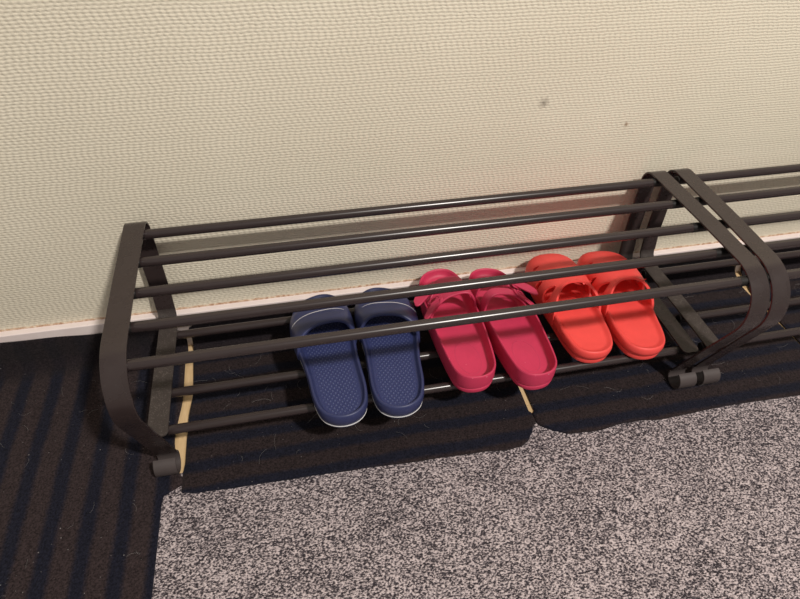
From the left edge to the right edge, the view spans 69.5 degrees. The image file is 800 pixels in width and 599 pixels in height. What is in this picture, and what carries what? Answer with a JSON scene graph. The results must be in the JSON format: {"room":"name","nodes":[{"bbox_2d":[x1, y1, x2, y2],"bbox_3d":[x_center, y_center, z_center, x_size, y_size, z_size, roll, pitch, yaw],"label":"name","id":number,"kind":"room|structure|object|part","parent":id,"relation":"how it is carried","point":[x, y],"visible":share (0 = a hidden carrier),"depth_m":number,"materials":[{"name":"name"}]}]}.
{"room":"entryway","nodes":[
{"label":"entryway","id":0,"kind":"room"},
{"bbox_2d":[0,0,799,329],"bbox_3d":[0.373,-0.920,0.315,2.950,2.420,0.080,-7,44,-10],"label":"wall","id":1,"kind":"structure","parent":0,"point":[114,113],"depth_m":0.79,"materials":[{"name":"paint"}]},
{"bbox_2d":[0,231,799,344],"bbox_3d":[0.357,-0.045,1.067,2.950,0.074,0.012,-7,44,-10],"label":"baseboard","id":2,"kind":"structure","parent":1,"relation":"attached to","point":[93,326],"depth_m":0.94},
{"bbox_2d":[175,271,799,472],"bbox_3d":[0.584,0.721,0.319,2.950,0.020,2.200,-7,44,-10],"label":"floor","id":3,"kind":"structure","parent":0,"point":[181,438],"depth_m":0.88,"materials":[{"name":"beige wood"}]},
{"bbox_2d":[0,330,187,598],"bbox_3d":[-0.579,0.329,0.639,0.623,0.065,0.708,-7,44,-10],"label":"doormat","id":4,"kind":"object","parent":3,"relation":"on","point":[91,494],"visible":0.75,"depth_m":0.78,"materials":[{"name":"black carpet"}]},
{"bbox_2d":[0,292,798,593],"bbox_3d":[0.129,0.171,0.869,1.507,0.002,0.410,-7,44,-10],"label":"lint","id":5,"kind":"object","parent":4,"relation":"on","point":[740,292],"visible":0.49,"depth_m":0.90},
{"bbox_2d":[182,297,535,492],"bbox_3d":[-0.067,0.121,0.886,0.514,0.055,0.302,-7,44,-10],"label":"doormat","id":6,"kind":"object","parent":3,"relation":"on","point":[497,417],"visible":0.44,"depth_m":0.85,"materials":[{"name":"black carpet"}]},
{"bbox_2d":[99,171,769,476],"bbox_3d":[0.053,0.026,0.837,0.815,0.257,0.283,-7,44,-10],"label":"shoe rack","id":7,"kind":"object","parent":6,"relation":"on","point":[137,247],"visible":0.91,"depth_m":0.76,"materials":[{"name":"black metal"}]},
{"bbox_3d":[-0.332,0.068,0.763,0.027,0.236,0.283,-7,44,-10],"label":"frame","id":8,"kind":"part","parent":7,"relation":"part of","materials":[{"name":"brown paint"}]},
{"bbox_2d":[290,294,367,427],"bbox_3d":[-0.103,0.070,0.828,0.097,0.057,0.249,-10,44,-12],"label":"sandal","id":9,"kind":"object","parent":7,"relation":"on","point":[334,374],"visible":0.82,"depth_m":0.81,"materials":[{"name":"blue plastic"}]},
{"bbox_3d":[-0.105,0.085,0.842,0.090,0.004,0.246,-9,44,-11],"label":"pale trim","id":10,"kind":"part","parent":9,"relation":"part of","materials":[{"name":"rubber"}]},
{"bbox_3d":[0.024,0.007,0.951,0.752,0.013,0.013,-7,44,-10],"label":"rail","id":11,"kind":"part","parent":7,"relation":"part of","materials":[{"name":"black metal"}]},
{"bbox_3d":[0.048,0.084,0.872,0.752,0.013,0.013,-7,44,-10],"label":"rail","id":12,"kind":"part","parent":7,"relation":"part of","materials":[{"name":"black metal"}]},
{"bbox_2d":[354,287,423,418],"bbox_3d":[-0.013,0.058,0.843,0.097,0.057,0.249,-5,43,-7],"label":"sandal","id":13,"kind":"object","parent":7,"relation":"on","point":[393,362],"visible":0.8,"depth_m":0.82,"materials":[{"name":"blue plastic"}]},
{"bbox_3d":[-0.012,0.073,0.857,0.090,0.004,0.246,-6,43,-8],"label":"pale trim","id":14,"kind":"part","parent":13,"relation":"part of","materials":[{"name":"rubber"}]},
{"bbox_3d":[0.026,-0.134,0.834,0.752,0.013,0.013,-7,44,-10],"label":"rail","id":15,"kind":"part","parent":7,"relation":"part of","materials":[{"name":"black metal"}]},
{"bbox_3d":[0.038,-0.095,0.797,0.753,0.013,0.013,-7,44,-10],"label":"rail","id":16,"kind":"part","parent":7,"relation":"part of","materials":[{"name":"black metal"}]},
{"bbox_3d":[0.050,-0.055,0.761,0.754,0.013,0.013,-7,44,-10],"label":"rail","id":17,"kind":"part","parent":7,"relation":"part of","materials":[{"name":"black metal"}]},
{"bbox_3d":[0.061,0.126,0.828,0.752,0.013,0.013,-7,44,-10],"label":"rail","id":18,"kind":"part","parent":7,"relation":"part of","materials":[{"name":"black metal"}]},
{"bbox_3d":[0.062,-0.015,0.725,0.755,0.013,0.013,-7,44,-10],"label":"rail","id":19,"kind":"part","parent":7,"relation":"part of","materials":[{"name":"black metal"}]},
{"bbox_3d":[0.074,0.024,0.688,0.756,0.013,0.013,-7,44,-10],"label":"rail","id":20,"kind":"part","parent":7,"relation":"part of","materials":[{"name":"black metal"}]},
{"bbox_2d":[414,269,495,392],"bbox_3d":[0.076,0.031,0.871,0.098,0.064,0.238,-8,44,-10],"label":"sandal","id":21,"kind":"object","parent":7,"relation":"on","point":[466,353],"visible":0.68,"depth_m":0.86,"materials":[{"name":"plastic"}]},
{"bbox_2d":[469,268,556,389],"bbox_3d":[0.176,0.026,0.879,0.098,0.064,0.238,-9,44,-11],"label":"sandal","id":22,"kind":"object","parent":7,"relation":"on","point":[522,345],"visible":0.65,"depth_m":0.86,"materials":[{"name":"plastic"}]},
{"bbox_2d":[525,253,612,362],"bbox_3d":[0.267,-0.005,0.911,0.092,0.070,0.229,-7,44,-9],"label":"slipper","id":23,"kind":"object","parent":7,"relation":"on","point":[584,333],"visible":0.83,"depth_m":0.89,"materials":[{"name":"red plastic"}]},
{"bbox_2d":[577,251,664,359],"bbox_3d":[0.355,-0.010,0.920,0.092,0.070,0.229,-4,43,-6],"label":"slipper","id":24,"kind":"object","parent":7,"relation":"on","point":[635,328],"visible":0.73,"depth_m":0.90,"materials":[{"name":"red plastic"}]},
{"bbox_3d":[0.433,-0.031,0.895,0.038,0.236,0.283,-7,44,-10],"label":"frame","id":25,"kind":"part","parent":7,"relation":"part of","materials":[{"name":"brown paint"}]},
{"bbox_2d":[152,395,799,598],"bbox_3d":[0.555,0.701,0.323,2.800,0.002,1.646,-7,44,-10],"label":"carpet","id":26,"kind":"object","parent":3,"relation":"on","point":[705,504],"visible":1,"depth_m":0.75,"materials":[{"name":"grey carpet"}]},
{"bbox_2d":[741,247,799,342],"bbox_3d":[0.943,-0.007,1.058,0.536,0.054,0.296,-7,44,-10],"label":"doormat","id":27,"kind":"object","parent":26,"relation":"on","point":[791,319],"visible":0.24,"depth_m":1.09,"materials":[{"name":"black carpet"}]},
{"bbox_2d":[524,256,799,433],"bbox_3d":[0.433,0.055,0.971,0.513,0.059,0.292,-7,44,-10],"label":"doormat","id":28,"kind":"object","parent":3,"relation":"on","point":[563,406],"visible":0.34,"depth_m":0.93,"materials":[{"name":"black carpet"}]},
{"bbox_2d":[640,164,799,384],"bbox_3d":[0.852,-0.077,0.974,0.817,0.257,0.283,-7,44,-10],"label":"shoe rack","id":29,"kind":"object","parent":28,"relation":"on","point":[779,278],"visible":0.81,"depth_m":0.89,"materials":[{"name":"black metal"}]},
{"bbox_3d":[0.825,-0.096,1.089,0.752,0.013,0.013,-7,44,-10],"label":"rail","id":30,"kind":"part","parent":29,"relation":"part of","materials":[{"name":"black metal"}]},
{"bbox_3d":[0.848,-0.019,1.009,0.752,0.013,0.013,-7,44,-10],"label":"rail","id":31,"kind":"part","parent":29,"relation":"part of","materials":[{"name":"black metal"}]},
{"bbox_3d":[0.827,-0.237,0.971,0.752,0.013,0.013,-7,44,-10],"label":"rail","id":32,"kind":"part","parent":29,"relation":"part of","materials":[{"name":"black metal"}]},
{"bbox_3d":[0.861,0.023,0.966,0.752,0.013,0.013,-7,44,-10],"label":"rail","id":33,"kind":"part","parent":29,"relation":"part of","materials":[{"name":"black metal"}]},
{"bbox_3d":[0.839,-0.198,0.935,0.753,0.013,0.013,-7,44,-10],"label":"rail","id":34,"kind":"part","parent":29,"relation":"part of","materials":[{"name":"black metal"}]},
{"bbox_3d":[0.851,-0.158,0.898,0.754,0.013,0.013,-7,44,-10],"label":"rail","id":35,"kind":"part","parent":29,"relation":"part of","materials":[{"name":"black metal"}]},
{"bbox_3d":[0.863,-0.119,0.862,0.755,0.013,0.013,-7,44,-10],"label":"rail","id":36,"kind":"part","parent":29,"relation":"part of","materials":[{"name":"black metal"}]},
{"bbox_3d":[0.874,-0.079,0.826,0.756,0.013,0.013,-7,44,-10],"label":"rail","id":37,"kind":"part","parent":29,"relation":"part of","materials":[{"name":"black metal"}]}
]}

